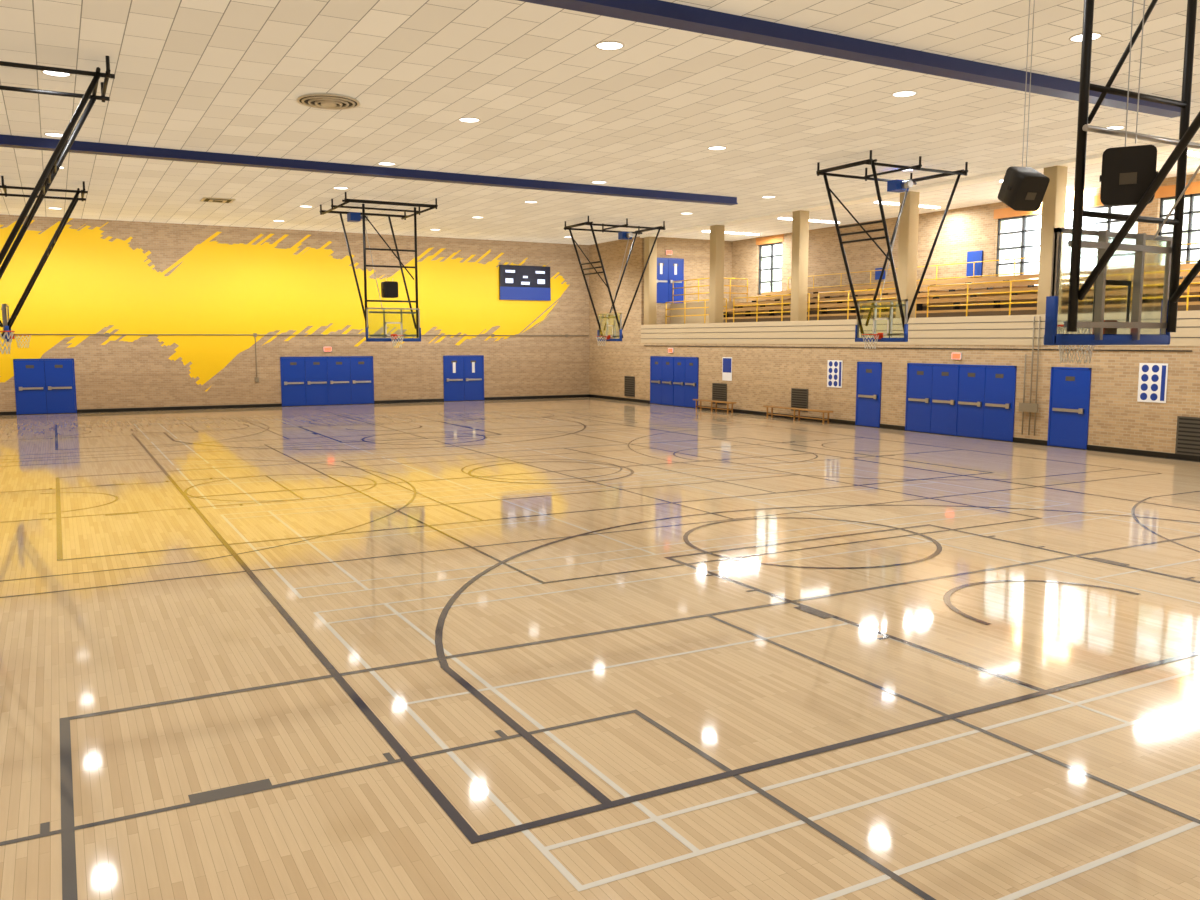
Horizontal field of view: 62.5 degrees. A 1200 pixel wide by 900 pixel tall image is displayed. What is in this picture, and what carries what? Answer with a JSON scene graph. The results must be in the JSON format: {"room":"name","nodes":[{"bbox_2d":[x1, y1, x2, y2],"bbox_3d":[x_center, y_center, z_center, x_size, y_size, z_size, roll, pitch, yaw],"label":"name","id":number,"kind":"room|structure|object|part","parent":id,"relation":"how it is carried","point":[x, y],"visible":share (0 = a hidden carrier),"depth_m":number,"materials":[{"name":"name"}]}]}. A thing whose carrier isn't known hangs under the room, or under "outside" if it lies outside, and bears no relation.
{"room":"school gymnasium","nodes":[
{"label":"school gymnasium","id":0,"kind":"room"},
{"bbox_2d":[0,214,588,415],"bbox_3d":[-11.466,-5.916,44.346,35.600,7.750,0.360,-3,7,-29],"label":"wall","id":1,"kind":"structure","parent":0,"point":[299,287],"depth_m":42.45,"materials":[{"name":"paint"}]},
{"bbox_2d":[13,359,76,414],"bbox_3d":[-21.789,-2.495,38.828,2.080,2.170,0.090,-3,7,-29],"label":"door","id":2,"kind":"structure","parent":1,"relation":"in","point":[42,386],"depth_m":38.83,"materials":[{"name":"blue metal"}]},
{"bbox_2d":[0,333,588,381],"bbox_3d":[-13.628,-4.046,43.185,29.800,2.090,0.052,-3,7,-29],"label":"conduit pipe","id":3,"kind":"object","parent":1,"relation":"attached to","point":[105,334],"visible":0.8,"depth_m":42.48,"materials":[{"name":"beige metal"}]},
{"bbox_2d":[0,394,588,414],"bbox_3d":[-13.639,-1.992,43.432,29.900,0.128,0.020,-3,7,-29],"label":"baseboard","id":4,"kind":"structure","parent":1,"relation":"attached to","point":[582,395],"depth_m":42.52,"materials":[{"name":"black"}]},
{"bbox_2d":[280,356,373,405],"bbox_3d":[-12.123,-3.082,44.109,4.100,2.170,0.090,-3,7,-29],"label":"door","id":5,"kind":"structure","parent":1,"relation":"in","point":[334,380],"depth_m":44.09,"materials":[{"name":"blue metal"}]},
{"bbox_2d":[323,347,331,350],"bbox_3d":[-12.124,-4.489,43.954,0.340,0.200,0.062,-3,7,-29],"label":"exit sign","id":6,"kind":"object","parent":1,"relation":"attached to","point":[324,348],"visible":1,"depth_m":43.92,"materials":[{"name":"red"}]},
{"bbox_2d":[443,355,483,400],"bbox_3d":[-6.489,-3.425,47.188,2.040,2.170,0.090,-3,7,-29],"label":"door","id":7,"kind":"structure","parent":1,"relation":"in","point":[463,376],"depth_m":47.19,"materials":[{"name":"blue metal"}]},
{"bbox_2d":[499,265,550,300],"bbox_3d":[-3.651,-8.145,48.195,2.700,1.650,0.125,-3,7,-29],"label":"scoreboard","id":8,"kind":"object","parent":1,"relation":"attached to","point":[516,282],"visible":1,"depth_m":48.11,"materials":[{"name":"blue"}]},
{"bbox_2d":[0,397,1199,899],"bbox_3d":[1.321,0.470,21.967,35.300,0.006,52.900,-3,7,-29],"label":"floor","id":9,"kind":"structure","parent":0,"point":[578,648],"depth_m":9.08,"materials":[{"name":"brown wood"}]},
{"bbox_2d":[693,399,735,412],"bbox_3d":[4.643,-1.789,40.260,0.320,0.450,2.600,-3,7,-29],"label":"bench","id":10,"kind":"object","parent":9,"relation":"on","point":[700,400],"visible":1,"depth_m":40.19,"materials":[{"name":"brown wood"}]},
{"bbox_2d":[763,405,832,423],"bbox_3d":[7.124,-1.290,35.774,0.320,0.450,3.500,-3,7,-29],"label":"bench","id":11,"kind":"object","parent":9,"relation":"on","point":[767,406],"visible":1,"depth_m":35.68,"materials":[{"name":"brown wood"}]},
{"bbox_2d":[0,0,1199,244],"bbox_3d":[1.261,-7.157,20.913,35.600,0.100,53.200,-3,7,-29],"label":"ceiling","id":12,"kind":"structure","parent":0,"point":[215,76],"depth_m":20.05,"materials":[{"name":"tile"}]},
{"bbox_2d":[0,176,87,347],"bbox_3d":[-17.878,-5.596,29.905,4.400,4.992,2.040,-3,7,-29],"label":"basketball hoop","id":13,"kind":"object","parent":12,"relation":"hanging from","point":[7,324],"visible":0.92,"depth_m":29.72,"materials":[{"name":"black metal"}]},
{"bbox_2d":[0,56,114,353],"bbox_3d":[-10.603,-4.132,16.754,4.400,4.992,2.040,-3,7,-29],"label":"basketball hoop","id":14,"kind":"object","parent":12,"relation":"hanging from","point":[62,149],"visible":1,"depth_m":16.96,"materials":[{"name":"black metal"}]},
{"bbox_2d":[200,197,234,202],"bbox_3d":[-13.023,-8.495,33.645,1.000,0.056,1.000,-3,7,-29],"label":"air diffuser","id":15,"kind":"object","parent":12,"relation":"attached to","point":[205,199],"depth_m":33.49,"materials":[{"name":"beige metal"}]},
{"bbox_2d":[296,93,360,109],"bbox_3d":[-5.402,-6.917,19.665,1.240,0.101,1.240,-3,7,-29],"label":"air diffuser","id":16,"kind":"object","parent":12,"relation":"attached to","point":[330,101],"depth_m":19.49,"materials":[{"name":"beige metal"}]},
{"bbox_2d":[0,134,737,204],"bbox_3d":[-7.007,-7.658,26.905,26.300,0.230,0.380,-3,7,-29],"label":"beam","id":17,"kind":"structure","parent":12,"relation":"attached to","point":[11,141],"depth_m":26.82,"materials":[{"name":"blue metal"}]},
{"bbox_2d":[320,192,437,346],"bbox_3d":[-7.604,-6.077,34.232,3.140,4.992,3.968,-3,7,-29],"label":"basketball hoop","id":18,"kind":"object","parent":12,"relation":"hanging from","point":[392,325],"visible":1,"depth_m":33.30,"materials":[{"name":"black metal"}]},
{"bbox_2d":[381,280,397,297],"bbox_3d":[-7.142,-5.511,33.552,0.510,0.672,0.423,-3,7,-29],"label":"speaker","id":19,"kind":"object","parent":18,"relation":"hanging from","point":[389,289],"visible":1,"depth_m":33.39},
{"bbox_2d":[564,216,664,345],"bbox_3d":[0.590,-6.719,39.995,3.650,4.992,2.040,-3,7,-29],"label":"basketball hoop","id":20,"kind":"object","parent":12,"relation":"hanging from","point":[610,327],"visible":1,"depth_m":39.82,"materials":[{"name":"black metal"}]},
{"bbox_2d":[518,0,1180,117],"bbox_3d":[0.268,-6.194,13.754,26.300,0.230,0.380,-3,7,-29],"label":"beam","id":21,"kind":"structure","parent":12,"relation":"attached to","point":[653,12],"depth_m":15.52,"materials":[{"name":"blue"}]},
{"bbox_2d":[816,150,967,348],"bbox_3d":[7.865,-5.255,26.844,3.650,4.992,2.040,-3,7,-29],"label":"basketball hoop","id":22,"kind":"object","parent":12,"relation":"hanging from","point":[882,320],"visible":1,"depth_m":26.65,"materials":[{"name":"black metal"}]},
{"bbox_2d":[640,136,1199,237],"bbox_3d":[13.575,-7.489,24.760,0.700,0.090,47.500,-3,7,-29],"label":"beam","id":23,"kind":"structure","parent":12,"relation":"attached to","point":[1161,147],"depth_m":32.01,"materials":[{"name":"beige"}]},
{"bbox_2d":[998,0,1049,210],"bbox_3d":[5.772,-4.753,13.342,0.454,3.004,0.576,-2,7,-14],"label":"speaker","id":24,"kind":"object","parent":12,"relation":"hanging from","point":[1022,188],"visible":1,"depth_m":13.35},
{"bbox_2d":[1044,0,1199,362],"bbox_3d":[5.836,-3.224,8.592,2.840,4.992,3.968,-3,7,-29],"label":"basketball hoop","id":25,"kind":"object","parent":12,"relation":"hanging from","point":[1122,287],"visible":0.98,"depth_m":9.78,"materials":[{"name":"black metal"}]},
{"bbox_2d":[1099,0,1157,206],"bbox_3d":[4.881,-4.008,8.959,0.481,3.514,0.495,4,8,34],"label":"speaker","id":26,"kind":"object","parent":12,"relation":"hanging from","point":[1128,172],"visible":0.9,"depth_m":8.96},
{"bbox_2d":[656,237,731,323],"bbox_3d":[4.340,-7.827,47.055,5.100,4.350,0.300,-3,7,-29],"label":"wall","id":27,"kind":"structure","parent":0,"point":[695,253],"depth_m":46.86,"materials":[{"name":"beige brick"}]},
{"bbox_2d":[665,250,671,254],"bbox_3d":[3.206,-9.200,46.054,0.340,0.200,0.062,-3,7,-29],"label":"exit sign","id":28,"kind":"object","parent":27,"relation":"attached to","point":[667,252],"visible":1,"depth_m":46.01,"materials":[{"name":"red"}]},
{"bbox_2d":[665,243,1199,323],"bbox_3d":[14.592,-4.939,28.712,4.043,2.058,42.038,-3,7,-29],"label":"railing","id":29,"kind":"object","parent":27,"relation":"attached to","point":[1189,270],"visible":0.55,"depth_m":35.72,"materials":[{"name":"metal"}]},
{"bbox_2d":[657,258,683,303],"bbox_3d":[3.207,-7.908,46.196,1.700,2.100,0.090,-3,7,-29],"label":"door","id":30,"kind":"structure","parent":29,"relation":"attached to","point":[669,270],"depth_m":46.24,"materials":[{"name":"blue metal"}]},
{"bbox_2d":[758,242,781,294],"bbox_3d":[7.934,-8.332,45.486,0.150,2.300,1.910,-3,7,-29],"label":"window","id":31,"kind":"structure","parent":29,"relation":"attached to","point":[770,273],"depth_m":45.57,"materials":[{"name":"white glass"}]},
{"bbox_2d":[875,268,884,279],"bbox_3d":[11.149,-7.016,39.315,0.055,0.450,0.500,-3,7,-29],"label":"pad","id":32,"kind":"object","parent":29,"relation":"attached to","point":[877,273],"visible":0.79,"depth_m":39.36,"materials":[{"name":"blue"}]},
{"bbox_3d":[14.592,-4.939,28.712,4.043,2.058,42.038,-3,7,-29],"label":"railing","id":33,"kind":"part","parent":29,"relation":"part of","materials":[{"name":"orange"}]},
{"bbox_2d":[966,250,982,276],"bbox_3d":[13.377,-6.643,35.279,0.055,0.900,0.650,-3,7,-29],"label":"door","id":34,"kind":"structure","parent":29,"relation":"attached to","point":[973,256],"depth_m":35.22,"materials":[{"name":"blue metal"}]},
{"bbox_2d":[996,205,1137,276],"bbox_3d":[15.213,-6.768,32.337,0.150,2.100,5.290,-3,7,-29],"label":"window","id":35,"kind":"structure","parent":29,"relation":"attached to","point":[1019,237],"depth_m":33.59,"materials":[{"name":"white glass"}]},
{"bbox_2d":[1158,193,1199,263],"bbox_3d":[18.075,-6.192,27.163,0.150,2.100,5.610,-3,7,-29],"label":"window","id":36,"kind":"structure","parent":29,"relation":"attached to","point":[1191,218],"depth_m":28.82,"materials":[{"name":"white"}]},
{"bbox_2d":[589,236,1199,461],"bbox_3d":[12.228,-3.973,27.334,0.370,7.650,52.600,-3,7,-29],"label":"wall","id":37,"kind":"structure","parent":0,"point":[767,374],"depth_m":33.77,"materials":[{"name":"brick"}]},
{"bbox_2d":[624,376,634,396],"bbox_3d":[1.404,-3.023,46.965,0.028,0.960,0.940,-3,7,-29],"label":"air vent","id":38,"kind":"object","parent":37,"relation":"in","point":[629,381],"visible":1,"depth_m":46.94,"materials":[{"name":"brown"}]},
{"bbox_2d":[668,348,673,352],"bbox_3d":[3.129,-4.400,43.610,0.062,0.200,0.340,-3,7,-29],"label":"exit sign","id":39,"kind":"object","parent":37,"relation":"attached to","point":[670,350],"visible":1,"depth_m":43.55,"materials":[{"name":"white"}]},
{"bbox_2d":[650,356,698,407],"bbox_3d":[3.217,-3.026,43.599,0.090,2.170,3.830,-3,7,-29],"label":"door","id":40,"kind":"structure","parent":37,"relation":"in","point":[673,380],"depth_m":43.51,"materials":[{"name":"blue metal"}]},
{"bbox_2d":[712,383,726,404],"bbox_3d":[4.911,-2.307,40.626,0.028,0.860,1.000,-3,7,-29],"label":"air vent","id":41,"kind":"object","parent":37,"relation":"in","point":[719,391],"visible":0.88,"depth_m":40.59,"materials":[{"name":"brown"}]},
{"bbox_2d":[722,357,731,380],"bbox_3d":[5.158,-3.288,40.079,0.014,0.950,0.640,-3,7,-29],"label":"wall sign","id":42,"kind":"object","parent":37,"relation":"attached to","point":[727,361],"visible":1,"depth_m":40.07,"materials":[{"name":"white plastic"}]},
{"bbox_2d":[791,388,807,411],"bbox_3d":[7.320,-1.838,36.270,0.028,0.830,0.920,-3,7,-29],"label":"air vent","id":43,"kind":"object","parent":37,"relation":"in","point":[799,397],"visible":0.89,"depth_m":36.24,"materials":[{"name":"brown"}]},
{"bbox_2d":[827,360,842,387],"bbox_3d":[8.210,-2.664,34.563,0.014,0.950,0.750,-3,7,-29],"label":"wall sign","id":44,"kind":"object","parent":37,"relation":"attached to","point":[834,367],"visible":1,"depth_m":34.55,"materials":[{"name":"white plastic"}]},
{"bbox_2d":[855,362,881,427],"bbox_3d":[8.991,-1.864,33.161,0.090,2.170,1.120,-3,7,-29],"label":"door","id":45,"kind":"structure","parent":37,"relation":"in","point":[869,376],"depth_m":33.14,"materials":[{"name":"blue metal"}]},
{"bbox_2d":[589,394,1199,460],"bbox_3d":[12.119,-0.240,27.689,0.020,0.128,52.600,-3,7,-29],"label":"baseboard","id":46,"kind":"structure","parent":37,"relation":"attached to","point":[1021,440],"depth_m":27.99,"materials":[{"name":"black"}]},
{"bbox_2d":[644,316,1191,435],"bbox_3d":[8.062,-2.854,34.684,0.126,3.300,25.200,-3,7,-29],"label":"conduit pipe","id":47,"kind":"object","parent":37,"relation":"attached to","point":[1030,407],"visible":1,"depth_m":27.59,"materials":[{"name":"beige galvanized steel"}]},
{"bbox_2d":[952,353,961,358],"bbox_3d":[10.765,-2.834,29.809,0.062,0.200,0.340,-3,7,-29],"label":"exit sign","id":48,"kind":"object","parent":37,"relation":"attached to","point":[954,355],"visible":1,"depth_m":29.76,"materials":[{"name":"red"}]},
{"bbox_2d":[905,363,1016,441],"bbox_3d":[10.795,-1.501,29.899,0.090,2.170,4.090,-3,7,-29],"label":"door","id":49,"kind":"structure","parent":37,"relation":"in","point":[978,401],"depth_m":29.74,"materials":[{"name":"blue metal"}]},
{"bbox_2d":[1047,367,1091,449],"bbox_3d":[12.613,-1.135,26.611,0.090,2.170,1.180,-3,7,-29],"label":"door","id":50,"kind":"structure","parent":37,"relation":"in","point":[1069,402],"depth_m":26.59,"materials":[{"name":"blue metal"}]},
{"bbox_2d":[1137,363,1167,402],"bbox_3d":[13.736,-1.672,24.560,0.014,0.970,0.730,-3,7,-29],"label":"wall sign","id":51,"kind":"object","parent":37,"relation":"attached to","point":[1152,382],"visible":1,"depth_m":24.55,"materials":[{"name":"white plastic"}]},
{"bbox_2d":[1175,416,1199,455],"bbox_3d":[14.288,-0.322,23.684,0.028,0.920,0.950,-3,7,-29],"label":"air vent","id":52,"kind":"object","parent":37,"relation":"in","point":[1188,428],"visible":1,"depth_m":23.84,"materials":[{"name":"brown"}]},
{"bbox_2d":[702,151,1199,234],"bbox_3d":[14.614,-7.862,27.934,3.000,0.048,36.680,-3,7,-29],"label":"strip light","id":53,"kind":"object","parent":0,"point":[1191,153],"depth_m":35.32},
{"bbox_2d":[731,173,1199,301],"bbox_3d":[17.876,-5.653,27.515,0.320,4.350,47.800,-3,7,-29],"label":"wall","id":54,"kind":"structure","parent":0,"point":[964,230],"depth_m":37.59,"materials":[{"name":"beige paint"}]},
{"bbox_3d":[15.722,-3.490,26.392,4.800,0.300,47.500,-3,7,-29],"label":"floor","id":55,"kind":"structure","parent":0,"visible":0},
{"bbox_2d":[644,237,656,324],"bbox_3d":[2.307,-7.732,45.252,0.440,3.960,0.440,-3,7,-29],"label":"column","id":56,"kind":"structure","parent":55,"relation":"on","point":[650,274],"depth_m":45.10,"materials":[{"name":"paint"}]},
{"bbox_2d":[709,225,724,322],"bbox_3d":[4.812,-7.229,40.724,0.440,3.960,0.440,-3,7,-29],"label":"column","id":57,"kind":"structure","parent":55,"relation":"on","point":[716,281],"depth_m":40.56,"materials":[{"name":"paint"}]},
{"bbox_2d":[790,210,808,320],"bbox_3d":[7.317,-6.724,36.195,0.440,3.960,0.440,-3,7,-29],"label":"column","id":58,"kind":"structure","parent":55,"relation":"on","point":[800,219],"depth_m":36.03,"materials":[{"name":"paint"}]},
{"bbox_2d":[896,191,919,317],"bbox_3d":[9.846,-6.216,31.622,0.440,3.960,0.440,-3,7,-29],"label":"column","id":59,"kind":"structure","parent":55,"relation":"on","point":[909,219],"depth_m":31.44,"materials":[{"name":"paint"}]},
{"bbox_2d":[670,263,1199,323],"bbox_3d":[16.237,-4.404,26.687,3.506,1.450,47.294,-3,7,-29],"label":"bleachers","id":60,"kind":"object","parent":55,"relation":"on","point":[921,302],"visible":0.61,"depth_m":34.67,"materials":[{"name":"brown wood"}]},
{"bbox_2d":[1037,166,1067,314],"bbox_3d":[12.375,-5.707,27.050,0.440,3.960,0.440,-3,7,-29],"label":"column","id":61,"kind":"structure","parent":55,"relation":"on","point":[1054,200],"depth_m":26.86,"materials":[{"name":"paint"}]}
]}

